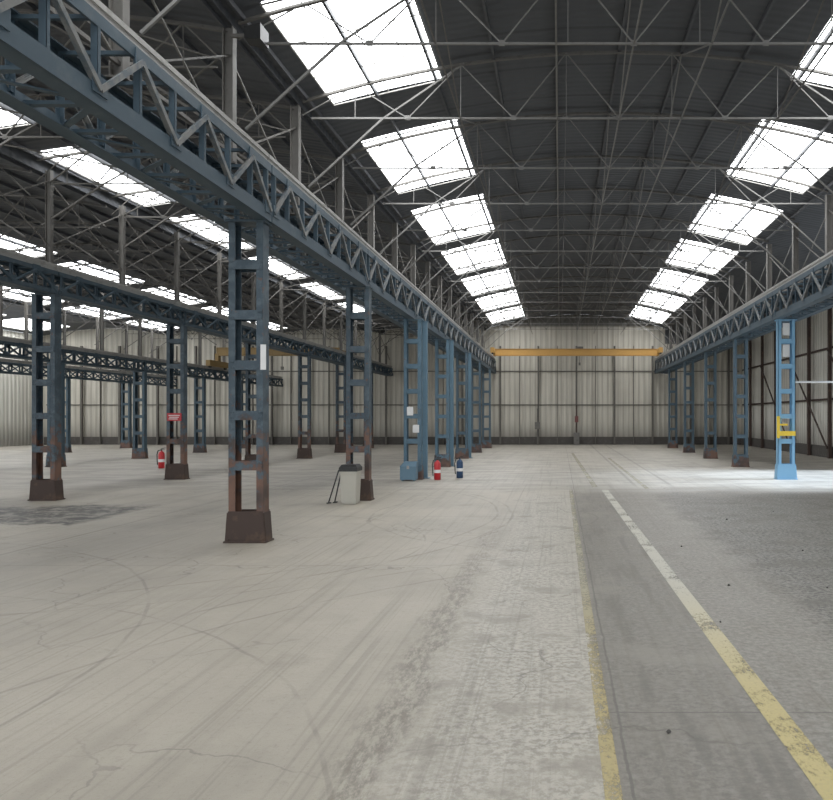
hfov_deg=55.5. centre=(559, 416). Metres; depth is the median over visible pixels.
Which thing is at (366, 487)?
lattice column
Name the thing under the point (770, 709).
floor marking
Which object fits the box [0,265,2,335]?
post
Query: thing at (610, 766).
floor marking
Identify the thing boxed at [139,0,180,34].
roof truss
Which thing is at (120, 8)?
post
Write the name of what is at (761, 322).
girder
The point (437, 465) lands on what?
fire extinguisher
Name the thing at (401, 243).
roof truss
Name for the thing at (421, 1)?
sway bracing
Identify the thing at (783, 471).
lattice column
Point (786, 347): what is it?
tag
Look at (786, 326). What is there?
tag
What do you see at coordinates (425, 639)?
floor
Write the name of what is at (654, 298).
window
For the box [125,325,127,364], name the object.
post
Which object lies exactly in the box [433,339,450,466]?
lattice column
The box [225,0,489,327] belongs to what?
purlin
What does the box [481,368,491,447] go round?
lattice column
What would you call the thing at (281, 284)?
post
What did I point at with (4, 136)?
roof truss
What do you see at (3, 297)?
purlin
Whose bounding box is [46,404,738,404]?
wall rail
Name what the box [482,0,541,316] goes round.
purlin
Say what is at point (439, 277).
post
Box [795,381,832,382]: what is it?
horizontal pipe
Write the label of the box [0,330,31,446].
wall
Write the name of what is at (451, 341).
post
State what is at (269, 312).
roof truss
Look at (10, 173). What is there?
purlin
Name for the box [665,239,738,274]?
window
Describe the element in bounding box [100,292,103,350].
post
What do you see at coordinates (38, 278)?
purlin
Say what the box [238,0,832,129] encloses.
roof truss
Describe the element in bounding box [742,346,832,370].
wall rail
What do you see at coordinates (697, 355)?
girder
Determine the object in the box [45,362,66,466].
lattice column
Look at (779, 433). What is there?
guard
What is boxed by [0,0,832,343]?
ceiling
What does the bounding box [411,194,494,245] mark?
window
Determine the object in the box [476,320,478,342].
post
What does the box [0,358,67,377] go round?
girder
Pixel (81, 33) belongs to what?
sway bracing
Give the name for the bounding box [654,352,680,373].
girder
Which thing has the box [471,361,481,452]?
lattice column
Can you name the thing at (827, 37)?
purlin
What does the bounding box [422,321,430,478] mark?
post
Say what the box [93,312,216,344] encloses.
roof truss
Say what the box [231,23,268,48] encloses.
floodlight
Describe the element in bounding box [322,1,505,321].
purlin
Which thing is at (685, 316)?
post
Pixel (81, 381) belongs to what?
wall post
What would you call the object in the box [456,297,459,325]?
post
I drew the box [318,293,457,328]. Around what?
roof truss
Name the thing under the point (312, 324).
roof truss
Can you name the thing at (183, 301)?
roof truss
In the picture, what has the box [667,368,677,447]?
lattice column
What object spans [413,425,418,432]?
tag
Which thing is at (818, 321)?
wall
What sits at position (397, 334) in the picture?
roof truss
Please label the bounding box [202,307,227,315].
window
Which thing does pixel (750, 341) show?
wall post
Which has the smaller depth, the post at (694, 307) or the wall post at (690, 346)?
the post at (694, 307)
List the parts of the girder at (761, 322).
crane rail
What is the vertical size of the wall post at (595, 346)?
5.700 m
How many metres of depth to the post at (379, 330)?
42.03 m
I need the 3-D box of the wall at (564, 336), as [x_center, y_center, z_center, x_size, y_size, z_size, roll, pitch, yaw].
[-9.700,-2.180,44.700,40.600,7.560,0.001,0,0,0]
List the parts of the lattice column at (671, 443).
leg, plate, leg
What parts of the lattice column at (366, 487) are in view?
leg, cap plate, leg, plate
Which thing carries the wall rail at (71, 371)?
attached to the wall at (564, 336)
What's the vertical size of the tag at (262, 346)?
0.320 m
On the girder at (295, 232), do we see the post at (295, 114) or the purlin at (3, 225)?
the post at (295, 114)
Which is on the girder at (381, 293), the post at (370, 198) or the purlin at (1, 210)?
the post at (370, 198)
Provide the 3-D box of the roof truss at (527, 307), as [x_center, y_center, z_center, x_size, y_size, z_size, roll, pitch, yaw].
[0.950,-4.795,39.600,10.197,2.211,0.050,0,0,0]
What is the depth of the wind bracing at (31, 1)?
11.92 m
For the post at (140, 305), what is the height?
2.574 m
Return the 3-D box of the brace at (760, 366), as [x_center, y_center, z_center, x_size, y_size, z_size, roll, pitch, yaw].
[10.300,-0.700,37.100,0.040,3.863,4.949,0,0,0]
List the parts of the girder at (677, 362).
crane rail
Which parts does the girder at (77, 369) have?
crane rail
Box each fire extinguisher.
[156,448,164,468]
[432,457,440,479]
[454,456,462,477]
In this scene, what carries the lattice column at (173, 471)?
on the floor at (425, 639)
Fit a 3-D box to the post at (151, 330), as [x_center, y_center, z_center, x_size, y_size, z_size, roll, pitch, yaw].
[-22.300,-3.479,42.075,0.200,2.574,0.180,0,0,0]
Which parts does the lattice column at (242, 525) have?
leg, cap plate, plate, leg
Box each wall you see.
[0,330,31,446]
[43,314,742,444]
[743,308,832,446]
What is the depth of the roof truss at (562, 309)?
42.06 m
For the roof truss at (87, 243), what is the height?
1.601 m
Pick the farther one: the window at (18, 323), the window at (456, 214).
the window at (18, 323)
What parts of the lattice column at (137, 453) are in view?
leg, plate, leg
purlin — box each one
[0,102,400,328]
[0,134,386,330]
[0,153,378,332]
[0,168,363,330]
[0,181,345,327]
[0,196,338,329]
[0,209,321,329]
[0,224,307,329]
[0,237,293,332]
[3,297,165,332]
[4,74,358,292]
[4,268,217,326]
[4,276,210,327]
[4,290,179,330]
[23,1,407,297]
[140,0,469,326]
[197,0,485,330]
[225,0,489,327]
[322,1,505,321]
[405,0,523,316]
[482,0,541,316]
[555,6,558,301]
[576,0,628,315]
[593,0,700,315]
[611,0,775,316]
[628,26,832,319]
[647,120,832,322]
[663,181,832,328]
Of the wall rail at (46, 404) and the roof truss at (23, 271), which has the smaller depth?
the roof truss at (23, 271)
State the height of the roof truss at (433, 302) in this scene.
1.573 m
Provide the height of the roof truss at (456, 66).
2.211 m
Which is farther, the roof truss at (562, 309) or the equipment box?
the roof truss at (562, 309)
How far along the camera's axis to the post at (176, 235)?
19.79 m
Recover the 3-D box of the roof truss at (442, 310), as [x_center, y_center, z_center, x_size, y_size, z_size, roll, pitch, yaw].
[-7.175,-4.473,37.125,5.842,1.573,0.050,0,0,0]
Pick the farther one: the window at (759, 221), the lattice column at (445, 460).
the lattice column at (445, 460)
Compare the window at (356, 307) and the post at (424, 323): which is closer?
the post at (424, 323)
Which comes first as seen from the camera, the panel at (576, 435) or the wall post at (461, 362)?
the panel at (576, 435)
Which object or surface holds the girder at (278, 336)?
on the lattice column at (248, 356)
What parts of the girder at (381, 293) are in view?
crane rail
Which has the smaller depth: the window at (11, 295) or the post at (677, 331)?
the window at (11, 295)
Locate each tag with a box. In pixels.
[260,344,265,369]
[407,407,412,414]
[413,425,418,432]
[783,323,789,335]
[783,344,789,356]
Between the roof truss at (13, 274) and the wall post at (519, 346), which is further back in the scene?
the wall post at (519, 346)
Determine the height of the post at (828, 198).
1.756 m
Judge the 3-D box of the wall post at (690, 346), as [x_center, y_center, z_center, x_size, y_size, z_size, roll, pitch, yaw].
[7.550,-1.250,44.500,0.100,5.700,0.140,0,0,0]
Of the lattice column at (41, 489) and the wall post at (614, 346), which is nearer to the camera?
the lattice column at (41, 489)
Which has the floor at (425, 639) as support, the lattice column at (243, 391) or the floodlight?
the lattice column at (243, 391)
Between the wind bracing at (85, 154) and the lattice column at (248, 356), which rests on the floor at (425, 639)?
the lattice column at (248, 356)
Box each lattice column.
[27,294,64,500]
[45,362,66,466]
[65,378,71,452]
[120,383,132,447]
[131,371,147,458]
[164,325,189,479]
[192,378,206,452]
[223,220,273,542]
[242,383,244,447]
[244,343,255,459]
[296,356,311,458]
[334,364,345,452]
[343,286,374,500]
[363,371,373,447]
[402,319,423,479]
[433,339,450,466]
[454,352,468,458]
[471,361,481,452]
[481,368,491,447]
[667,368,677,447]
[683,361,694,452]
[703,352,717,458]
[731,339,749,466]
[773,319,797,479]
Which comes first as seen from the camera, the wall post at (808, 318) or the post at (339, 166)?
the post at (339, 166)
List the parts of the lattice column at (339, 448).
leg, plate, leg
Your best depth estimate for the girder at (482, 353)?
37.00 m
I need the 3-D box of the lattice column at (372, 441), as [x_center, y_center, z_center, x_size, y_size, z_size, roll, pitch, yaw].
[-9.850,-0.380,39.600,0.540,3.960,0.290,0,0,0]
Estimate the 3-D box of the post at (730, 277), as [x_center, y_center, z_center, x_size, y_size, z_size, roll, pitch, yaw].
[6.050,-4.120,27.225,0.200,1.756,0.180,0,0,0]
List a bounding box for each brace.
[760,366,787,438]
[789,358,827,448]
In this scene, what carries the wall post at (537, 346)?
on the floor at (425, 639)
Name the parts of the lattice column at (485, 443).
leg, plate, leg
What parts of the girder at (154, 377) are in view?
crane rail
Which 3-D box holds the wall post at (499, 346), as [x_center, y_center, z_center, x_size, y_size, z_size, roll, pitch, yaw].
[-3.450,-1.250,44.500,0.100,5.700,0.140,0,0,0]
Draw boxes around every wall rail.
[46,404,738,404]
[71,371,738,371]
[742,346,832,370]
[742,398,832,405]
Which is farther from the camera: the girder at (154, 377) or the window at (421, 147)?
the girder at (154, 377)
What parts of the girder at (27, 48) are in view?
crane rail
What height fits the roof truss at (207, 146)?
1.573 m
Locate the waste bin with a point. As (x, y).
(350, 474)
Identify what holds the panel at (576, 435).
on the floor at (425, 639)
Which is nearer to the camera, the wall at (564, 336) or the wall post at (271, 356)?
the wall post at (271, 356)
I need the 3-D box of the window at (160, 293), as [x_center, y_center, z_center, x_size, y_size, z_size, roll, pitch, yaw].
[-15.775,-4.899,31.455,0.970,0.190,3.770,0,0,0]
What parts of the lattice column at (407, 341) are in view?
leg, cap plate, leg, plate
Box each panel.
[535,408,539,444]
[574,405,578,444]
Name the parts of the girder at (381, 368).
crane rail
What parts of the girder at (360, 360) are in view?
crane rail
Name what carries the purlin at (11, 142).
attached to the roof truss at (67, 6)
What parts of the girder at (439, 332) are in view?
crane rail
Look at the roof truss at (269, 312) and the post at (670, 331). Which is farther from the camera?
the post at (670, 331)
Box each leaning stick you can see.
[326,470,338,503]
[333,477,339,502]
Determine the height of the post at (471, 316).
1.756 m
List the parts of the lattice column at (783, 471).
leg, cap plate, plate, leg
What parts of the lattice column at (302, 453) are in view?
leg, plate, leg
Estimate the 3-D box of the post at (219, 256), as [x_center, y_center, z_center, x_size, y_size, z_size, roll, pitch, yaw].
[-9.850,-3.777,22.275,0.200,1.950,0.180,0,0,0]
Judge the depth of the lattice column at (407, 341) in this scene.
19.70 m
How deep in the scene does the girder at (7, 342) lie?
22.86 m
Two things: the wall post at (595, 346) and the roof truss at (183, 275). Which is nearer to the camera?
the roof truss at (183, 275)
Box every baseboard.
[44,437,740,444]
[741,437,832,458]
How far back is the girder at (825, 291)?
17.64 m
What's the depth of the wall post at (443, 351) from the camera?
44.49 m
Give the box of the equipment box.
[400,461,417,480]
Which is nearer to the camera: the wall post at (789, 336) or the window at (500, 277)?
the window at (500, 277)
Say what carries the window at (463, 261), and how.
attached to the ceiling
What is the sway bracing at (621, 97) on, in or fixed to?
attached to the roof truss at (173, 3)
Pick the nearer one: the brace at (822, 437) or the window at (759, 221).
the window at (759, 221)
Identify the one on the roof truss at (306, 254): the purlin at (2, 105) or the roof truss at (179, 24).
the purlin at (2, 105)
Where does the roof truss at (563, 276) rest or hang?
attached to the ceiling
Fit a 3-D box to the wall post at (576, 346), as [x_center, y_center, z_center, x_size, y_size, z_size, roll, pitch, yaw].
[0.950,-1.250,44.500,0.100,5.700,0.140,0,0,0]
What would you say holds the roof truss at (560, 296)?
attached to the ceiling
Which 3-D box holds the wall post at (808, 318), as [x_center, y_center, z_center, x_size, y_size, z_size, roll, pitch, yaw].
[10.400,-1.300,32.175,0.120,5.800,0.160,0,0,0]
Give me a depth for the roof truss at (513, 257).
27.22 m
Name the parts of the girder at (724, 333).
crane rail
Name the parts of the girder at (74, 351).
crane rail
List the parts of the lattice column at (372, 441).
leg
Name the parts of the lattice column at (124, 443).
leg, plate, leg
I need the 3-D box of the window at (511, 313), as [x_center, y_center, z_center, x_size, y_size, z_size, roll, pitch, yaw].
[-2.885,-5.462,41.380,1.850,0.474,3.820,0,0,0]
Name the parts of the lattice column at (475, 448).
leg, plate, leg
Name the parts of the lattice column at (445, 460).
leg, plate, leg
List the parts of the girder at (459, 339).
crane rail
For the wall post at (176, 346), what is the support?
on the floor at (425, 639)
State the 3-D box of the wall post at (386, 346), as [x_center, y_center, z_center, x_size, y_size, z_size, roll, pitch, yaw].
[-10.050,-1.250,44.500,0.100,5.700,0.140,0,0,0]
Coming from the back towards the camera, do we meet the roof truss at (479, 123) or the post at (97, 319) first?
the post at (97, 319)
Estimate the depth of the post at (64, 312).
34.64 m
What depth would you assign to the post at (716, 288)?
29.67 m
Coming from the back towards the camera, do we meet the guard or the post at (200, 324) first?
the post at (200, 324)
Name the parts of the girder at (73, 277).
crane rail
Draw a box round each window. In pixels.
[0,110,30,129]
[0,234,56,257]
[3,286,63,305]
[3,318,69,331]
[38,147,177,206]
[57,261,144,285]
[61,305,127,319]
[125,319,178,330]
[144,287,206,304]
[169,215,252,249]
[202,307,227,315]
[248,255,307,279]
[248,322,285,330]
[260,0,442,105]
[300,282,344,299]
[337,302,372,313]
[361,120,475,194]
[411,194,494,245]
[441,239,506,274]
[461,269,514,295]
[475,290,519,311]
[486,306,524,322]
[629,306,670,322]
[638,290,686,311]
[649,269,708,295]
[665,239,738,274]
[687,194,782,245]
[725,121,832,194]
[790,16,832,89]
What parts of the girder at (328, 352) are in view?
crane rail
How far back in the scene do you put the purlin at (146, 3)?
12.28 m
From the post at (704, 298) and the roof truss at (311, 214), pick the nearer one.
the roof truss at (311, 214)
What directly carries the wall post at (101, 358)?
on the floor at (425, 639)
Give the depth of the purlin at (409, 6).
13.89 m
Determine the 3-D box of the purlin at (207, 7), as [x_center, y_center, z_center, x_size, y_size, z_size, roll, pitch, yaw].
[-4.320,-5.021,23.785,0.040,0.070,41.630,0,0,0]
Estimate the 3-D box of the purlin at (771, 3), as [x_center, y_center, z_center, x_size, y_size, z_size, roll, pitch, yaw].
[2.962,-5.786,23.785,0.040,0.070,41.630,0,0,0]
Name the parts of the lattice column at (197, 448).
leg, plate, leg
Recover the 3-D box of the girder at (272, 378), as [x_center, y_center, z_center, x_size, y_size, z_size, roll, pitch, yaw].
[-16.200,-2.040,42.060,0.434,0.580,4.920,0,0,0]
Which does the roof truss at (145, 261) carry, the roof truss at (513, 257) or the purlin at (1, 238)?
the purlin at (1, 238)
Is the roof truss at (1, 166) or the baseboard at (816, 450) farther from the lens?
the baseboard at (816, 450)
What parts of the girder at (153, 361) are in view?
crane rail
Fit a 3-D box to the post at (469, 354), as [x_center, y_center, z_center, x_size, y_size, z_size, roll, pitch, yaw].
[-3.520,-0.448,30.000,0.240,4.095,0.240,0,0,0]
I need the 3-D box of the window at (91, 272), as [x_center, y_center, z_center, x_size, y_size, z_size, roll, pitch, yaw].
[-15.775,-4.899,26.505,0.970,0.190,3.770,0,0,0]
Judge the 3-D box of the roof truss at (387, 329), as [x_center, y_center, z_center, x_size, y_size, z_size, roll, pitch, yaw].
[-7.175,-4.473,39.600,5.842,1.573,0.050,0,0,0]
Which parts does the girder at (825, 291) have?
crane rail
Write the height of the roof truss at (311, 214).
1.573 m
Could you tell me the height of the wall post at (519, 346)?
5.700 m
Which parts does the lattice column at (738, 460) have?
leg, plate, leg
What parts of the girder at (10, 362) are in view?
crane rail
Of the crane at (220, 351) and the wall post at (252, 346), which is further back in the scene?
the wall post at (252, 346)
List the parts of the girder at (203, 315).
crane rail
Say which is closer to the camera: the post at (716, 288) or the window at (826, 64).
the window at (826, 64)
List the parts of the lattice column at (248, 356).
leg, plate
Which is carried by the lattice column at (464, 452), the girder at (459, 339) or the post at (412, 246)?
the girder at (459, 339)
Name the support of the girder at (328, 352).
on the lattice column at (302, 453)
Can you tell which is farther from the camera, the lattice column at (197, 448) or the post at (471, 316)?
the post at (471, 316)
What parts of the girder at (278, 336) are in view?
crane rail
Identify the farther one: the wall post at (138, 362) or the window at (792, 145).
the wall post at (138, 362)
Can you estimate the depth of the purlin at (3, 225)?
24.58 m
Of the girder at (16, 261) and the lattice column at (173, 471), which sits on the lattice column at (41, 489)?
the girder at (16, 261)
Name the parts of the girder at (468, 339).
crane rail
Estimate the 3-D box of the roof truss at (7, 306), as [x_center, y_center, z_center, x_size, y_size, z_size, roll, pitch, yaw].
[-19.500,-4.262,29.700,6.092,1.597,0.050,0,0,0]
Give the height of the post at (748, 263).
1.756 m
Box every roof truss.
[0,90,294,184]
[0,165,31,237]
[0,193,106,262]
[0,220,162,281]
[1,9,228,126]
[1,242,207,297]
[3,274,91,318]
[3,286,130,326]
[15,271,47,308]
[20,296,163,333]
[36,145,338,225]
[58,260,227,304]
[61,305,191,339]
[62,1,89,22]
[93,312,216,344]
[100,274,271,318]
[111,185,370,252]
[122,319,226,348]
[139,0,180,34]
[139,286,295,326]
[147,325,243,353]
[167,213,393,272]
[174,297,315,333]
[197,305,332,339]
[211,236,412,288]
[223,312,345,344]
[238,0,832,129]
[246,254,424,301]
[269,319,361,345]
[273,324,372,345]
[275,270,439,312]
[298,281,447,320]
[302,50,832,187]
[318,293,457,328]
[336,302,463,334]
[345,111,832,225]
[353,310,471,339]
[371,316,475,341]
[375,324,481,348]
[376,155,828,252]
[399,188,794,273]
[417,213,768,288]
[431,234,747,301]
[443,252,730,312]
[453,264,716,320]
[461,276,703,328]
[468,286,693,334]
[474,295,684,339]
[479,303,677,344]
[484,309,668,349]
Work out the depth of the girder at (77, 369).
36.91 m
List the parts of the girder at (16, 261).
crane rail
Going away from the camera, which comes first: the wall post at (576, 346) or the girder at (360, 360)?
the girder at (360, 360)
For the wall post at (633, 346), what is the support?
on the floor at (425, 639)
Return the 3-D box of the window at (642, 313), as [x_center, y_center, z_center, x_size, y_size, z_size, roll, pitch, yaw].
[4.785,-5.462,41.380,1.850,0.474,3.820,0,0,0]
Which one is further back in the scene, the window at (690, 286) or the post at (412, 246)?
the window at (690, 286)
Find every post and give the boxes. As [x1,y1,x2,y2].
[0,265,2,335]
[24,303,27,360]
[45,170,52,262]
[63,311,65,364]
[80,346,82,444]
[96,318,98,362]
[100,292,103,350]
[100,358,101,444]
[104,0,131,80]
[118,346,120,444]
[119,205,125,284]
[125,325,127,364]
[138,302,141,355]
[138,362,139,444]
[151,330,152,373]
[156,346,158,444]
[174,232,179,301]
[176,346,177,444]
[194,346,196,374]
[198,320,201,364]
[214,346,215,444]
[217,252,221,313]
[222,26,236,163]
[251,272,255,324]
[252,346,253,444]
[271,356,272,444]
[280,282,282,332]
[290,104,300,215]
[290,346,291,444]
[303,294,305,339]
[323,303,325,345]
[328,346,329,444]
[335,157,343,248]
[340,311,342,350]
[354,320,356,354]
[367,194,374,270]
[379,330,380,362]
[385,346,386,444]
[391,222,397,290]
[410,244,415,304]
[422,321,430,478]
[425,261,429,310]
[438,275,441,309]
[443,351,443,444]
[448,287,451,329]
[450,340,455,465]
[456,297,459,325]
[461,362,462,444]
[464,306,466,331]
[468,353,472,457]
[470,313,472,347]
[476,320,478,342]
[481,326,483,347]
[481,373,481,442]
[499,346,500,444]
[519,346,519,444]
[537,346,538,444]
[557,346,557,444]
[576,346,576,404]
[595,346,595,444]
[614,346,614,444]
[633,346,633,444]
[652,346,653,444]
[669,326,671,349]
[671,372,671,439]
[676,320,678,345]
[684,313,686,347]
[690,346,691,443]
[693,306,695,342]
[703,297,706,328]
[709,357,709,444]
[715,287,718,329]
[728,275,732,325]
[728,349,729,444]
[746,261,750,315]
[749,340,751,445]
[761,335,763,447]
[766,244,771,304]
[774,330,775,449]
[789,336,789,452]
[792,222,798,290]
[807,316,810,454]
[824,194,832,273]
[827,308,831,458]
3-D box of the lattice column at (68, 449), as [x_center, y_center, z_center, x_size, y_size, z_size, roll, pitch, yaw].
[-22.300,-0.075,34.650,0.540,3.350,0.290,0,0,0]
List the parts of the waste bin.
lid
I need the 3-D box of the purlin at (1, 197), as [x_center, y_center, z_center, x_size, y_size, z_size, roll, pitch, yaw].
[-12.846,-5.064,23.785,0.040,0.070,41.630,0,0,0]
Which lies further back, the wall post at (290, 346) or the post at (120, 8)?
the wall post at (290, 346)
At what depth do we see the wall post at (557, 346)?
44.43 m
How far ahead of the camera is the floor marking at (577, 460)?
22.98 m
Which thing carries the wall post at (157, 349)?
on the floor at (425, 639)
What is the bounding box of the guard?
[777,416,795,437]
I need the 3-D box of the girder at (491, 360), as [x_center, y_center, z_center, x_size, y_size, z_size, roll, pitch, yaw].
[-4.070,-2.940,42.060,0.794,0.880,4.920,0,0,0]
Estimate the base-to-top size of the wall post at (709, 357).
5.700 m
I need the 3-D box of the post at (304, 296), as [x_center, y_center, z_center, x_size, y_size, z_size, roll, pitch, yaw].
[-9.850,-3.777,29.700,0.200,1.950,0.180,0,0,0]
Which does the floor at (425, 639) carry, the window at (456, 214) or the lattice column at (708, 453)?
the lattice column at (708, 453)
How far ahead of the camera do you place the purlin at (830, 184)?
22.01 m
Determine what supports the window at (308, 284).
attached to the ceiling
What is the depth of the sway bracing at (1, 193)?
18.37 m
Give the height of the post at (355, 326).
1.950 m
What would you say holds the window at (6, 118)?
attached to the ceiling
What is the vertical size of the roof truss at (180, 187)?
1.573 m
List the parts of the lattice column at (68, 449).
leg, plate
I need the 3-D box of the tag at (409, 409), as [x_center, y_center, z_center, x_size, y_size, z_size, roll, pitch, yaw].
[-3.830,-0.150,19.665,0.160,0.220,0.008,0,0,0]
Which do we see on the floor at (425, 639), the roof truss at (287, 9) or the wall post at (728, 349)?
the wall post at (728, 349)
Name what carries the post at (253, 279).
on the girder at (203, 315)
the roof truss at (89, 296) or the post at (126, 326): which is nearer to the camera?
the roof truss at (89, 296)
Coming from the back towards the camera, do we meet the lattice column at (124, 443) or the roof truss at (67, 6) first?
the lattice column at (124, 443)
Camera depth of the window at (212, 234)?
21.11 m
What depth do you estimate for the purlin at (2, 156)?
17.44 m
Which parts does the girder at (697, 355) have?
crane rail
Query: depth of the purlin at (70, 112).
14.48 m
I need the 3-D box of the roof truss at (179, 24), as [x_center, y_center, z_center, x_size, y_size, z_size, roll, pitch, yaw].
[-7.175,-4.473,9.900,5.842,1.573,0.050,0,0,0]
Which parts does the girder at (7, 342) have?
crane rail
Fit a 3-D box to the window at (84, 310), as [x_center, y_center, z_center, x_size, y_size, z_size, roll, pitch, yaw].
[-21.800,-4.925,36.405,1.220,0.214,3.770,0,0,0]
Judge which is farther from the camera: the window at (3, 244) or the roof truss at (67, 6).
the window at (3, 244)
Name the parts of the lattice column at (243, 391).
leg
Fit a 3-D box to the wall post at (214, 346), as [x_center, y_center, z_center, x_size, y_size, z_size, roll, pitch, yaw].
[-19.950,-1.250,44.500,0.035,5.700,0.140,0,0,0]
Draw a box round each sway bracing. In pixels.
[0,181,389,359]
[34,0,486,346]
[420,0,532,331]
[555,0,558,296]
[576,0,642,333]
[594,0,729,332]
[620,0,832,332]
[664,210,832,350]
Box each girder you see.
[0,0,272,221]
[0,247,57,293]
[0,336,49,361]
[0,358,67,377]
[43,265,183,324]
[61,345,144,370]
[67,365,129,382]
[123,372,177,386]
[136,357,203,377]
[172,303,255,342]
[198,365,244,382]
[215,154,368,286]
[244,372,282,386]
[249,329,309,355]
[301,341,344,363]
[330,242,416,319]
[337,352,371,370]
[371,360,392,375]
[388,286,444,338]
[428,312,464,351]
[445,330,477,360]
[461,342,487,367]
[474,351,495,373]
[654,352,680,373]
[666,342,697,367]
[681,330,720,360]
[702,312,752,351]
[730,286,800,338]
[772,250,832,319]
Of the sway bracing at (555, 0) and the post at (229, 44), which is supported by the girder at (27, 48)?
the post at (229, 44)
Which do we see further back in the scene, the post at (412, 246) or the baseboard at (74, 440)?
the baseboard at (74, 440)
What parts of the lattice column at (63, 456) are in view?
leg, plate, leg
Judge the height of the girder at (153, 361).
0.580 m
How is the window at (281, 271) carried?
attached to the ceiling
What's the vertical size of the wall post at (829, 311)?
5.800 m
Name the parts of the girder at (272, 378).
crane rail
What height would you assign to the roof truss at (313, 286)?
1.573 m
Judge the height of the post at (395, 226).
1.756 m
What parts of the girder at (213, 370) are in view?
crane rail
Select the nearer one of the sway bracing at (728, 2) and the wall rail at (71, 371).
the sway bracing at (728, 2)
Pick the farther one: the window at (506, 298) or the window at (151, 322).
the window at (151, 322)
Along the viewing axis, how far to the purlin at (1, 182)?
20.50 m
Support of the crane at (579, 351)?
on the girder at (661, 359)
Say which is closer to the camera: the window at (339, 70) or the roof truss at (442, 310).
the window at (339, 70)
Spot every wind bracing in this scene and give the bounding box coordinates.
[0,62,415,338]
[27,0,474,336]
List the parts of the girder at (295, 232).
crane rail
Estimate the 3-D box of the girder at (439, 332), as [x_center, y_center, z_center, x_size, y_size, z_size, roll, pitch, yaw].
[-4.070,-2.940,22.260,0.794,0.880,4.920,0,0,0]
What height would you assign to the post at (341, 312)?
1.950 m
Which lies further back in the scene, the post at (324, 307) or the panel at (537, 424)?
the panel at (537, 424)
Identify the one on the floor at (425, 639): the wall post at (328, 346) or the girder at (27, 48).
the wall post at (328, 346)
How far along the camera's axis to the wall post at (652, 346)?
44.43 m
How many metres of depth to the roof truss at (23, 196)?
17.31 m
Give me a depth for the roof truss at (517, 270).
29.69 m
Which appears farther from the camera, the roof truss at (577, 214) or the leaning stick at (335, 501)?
the roof truss at (577, 214)
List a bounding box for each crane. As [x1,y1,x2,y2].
[206,345,345,369]
[490,347,662,364]
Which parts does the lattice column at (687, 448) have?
leg, plate, leg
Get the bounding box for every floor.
[0,445,832,799]
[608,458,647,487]
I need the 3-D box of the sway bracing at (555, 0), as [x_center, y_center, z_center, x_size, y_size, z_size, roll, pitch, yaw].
[-0.050,-5.304,25.988,0.020,1.028,37.132,0,0,0]
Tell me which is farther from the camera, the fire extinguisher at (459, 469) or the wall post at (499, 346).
the wall post at (499, 346)
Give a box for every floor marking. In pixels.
[569,491,622,799]
[571,453,596,486]
[602,490,832,799]
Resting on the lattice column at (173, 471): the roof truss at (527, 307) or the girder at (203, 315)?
the girder at (203, 315)
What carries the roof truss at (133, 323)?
attached to the ceiling
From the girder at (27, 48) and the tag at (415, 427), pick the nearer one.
the girder at (27, 48)
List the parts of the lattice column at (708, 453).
leg, plate, leg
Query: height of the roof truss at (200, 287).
1.601 m
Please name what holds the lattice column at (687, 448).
on the floor at (425, 639)
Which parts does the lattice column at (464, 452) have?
leg, plate, leg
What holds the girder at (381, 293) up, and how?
on the lattice column at (366, 487)
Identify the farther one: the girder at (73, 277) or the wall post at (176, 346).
the wall post at (176, 346)
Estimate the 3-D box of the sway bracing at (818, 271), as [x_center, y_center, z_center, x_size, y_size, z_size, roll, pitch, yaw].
[6.050,-4.020,24.750,0.035,1.280,39.610,0,0,0]
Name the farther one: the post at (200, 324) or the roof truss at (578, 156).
the post at (200, 324)
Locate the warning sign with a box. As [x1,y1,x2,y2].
[167,413,181,420]
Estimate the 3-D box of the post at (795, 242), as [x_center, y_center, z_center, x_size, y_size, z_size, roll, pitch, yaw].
[6.050,-4.120,19.800,0.200,1.756,0.180,0,0,0]
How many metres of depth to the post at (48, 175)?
14.84 m
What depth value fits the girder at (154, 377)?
42.05 m
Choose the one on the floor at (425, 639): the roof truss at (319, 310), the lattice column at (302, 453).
the lattice column at (302, 453)
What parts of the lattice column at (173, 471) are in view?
leg, cap plate, plate, leg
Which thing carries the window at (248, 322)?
attached to the ceiling
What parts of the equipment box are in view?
lid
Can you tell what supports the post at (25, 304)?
on the girder at (10, 362)
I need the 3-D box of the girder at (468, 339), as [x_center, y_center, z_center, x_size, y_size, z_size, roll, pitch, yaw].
[-4.070,-2.940,32.160,0.794,0.880,4.920,0,0,0]
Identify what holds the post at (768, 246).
on the girder at (761, 322)
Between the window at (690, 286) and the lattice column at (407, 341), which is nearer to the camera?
the lattice column at (407, 341)
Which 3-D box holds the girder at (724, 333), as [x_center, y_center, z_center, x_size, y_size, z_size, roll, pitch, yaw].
[5.850,-2.940,27.240,0.794,0.880,4.920,0,0,0]
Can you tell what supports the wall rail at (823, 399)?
attached to the wall at (818, 321)
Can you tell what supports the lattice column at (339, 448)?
on the floor at (425, 639)
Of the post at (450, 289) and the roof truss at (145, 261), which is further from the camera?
the post at (450, 289)
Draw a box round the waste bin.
[339,464,361,504]
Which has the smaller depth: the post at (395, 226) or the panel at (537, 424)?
the post at (395, 226)
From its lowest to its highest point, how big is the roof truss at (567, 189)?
2.211 m
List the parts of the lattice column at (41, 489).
leg, plate, cap plate, leg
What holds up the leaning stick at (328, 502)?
on the floor at (425, 639)
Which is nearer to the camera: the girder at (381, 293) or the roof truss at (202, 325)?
the girder at (381, 293)
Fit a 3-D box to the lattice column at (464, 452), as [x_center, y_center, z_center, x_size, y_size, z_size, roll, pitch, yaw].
[-3.780,-0.450,29.700,0.540,4.100,0.290,0,0,0]
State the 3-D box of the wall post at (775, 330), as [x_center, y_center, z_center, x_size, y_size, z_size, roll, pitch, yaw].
[10.400,-1.300,37.125,0.120,5.800,0.160,0,0,0]

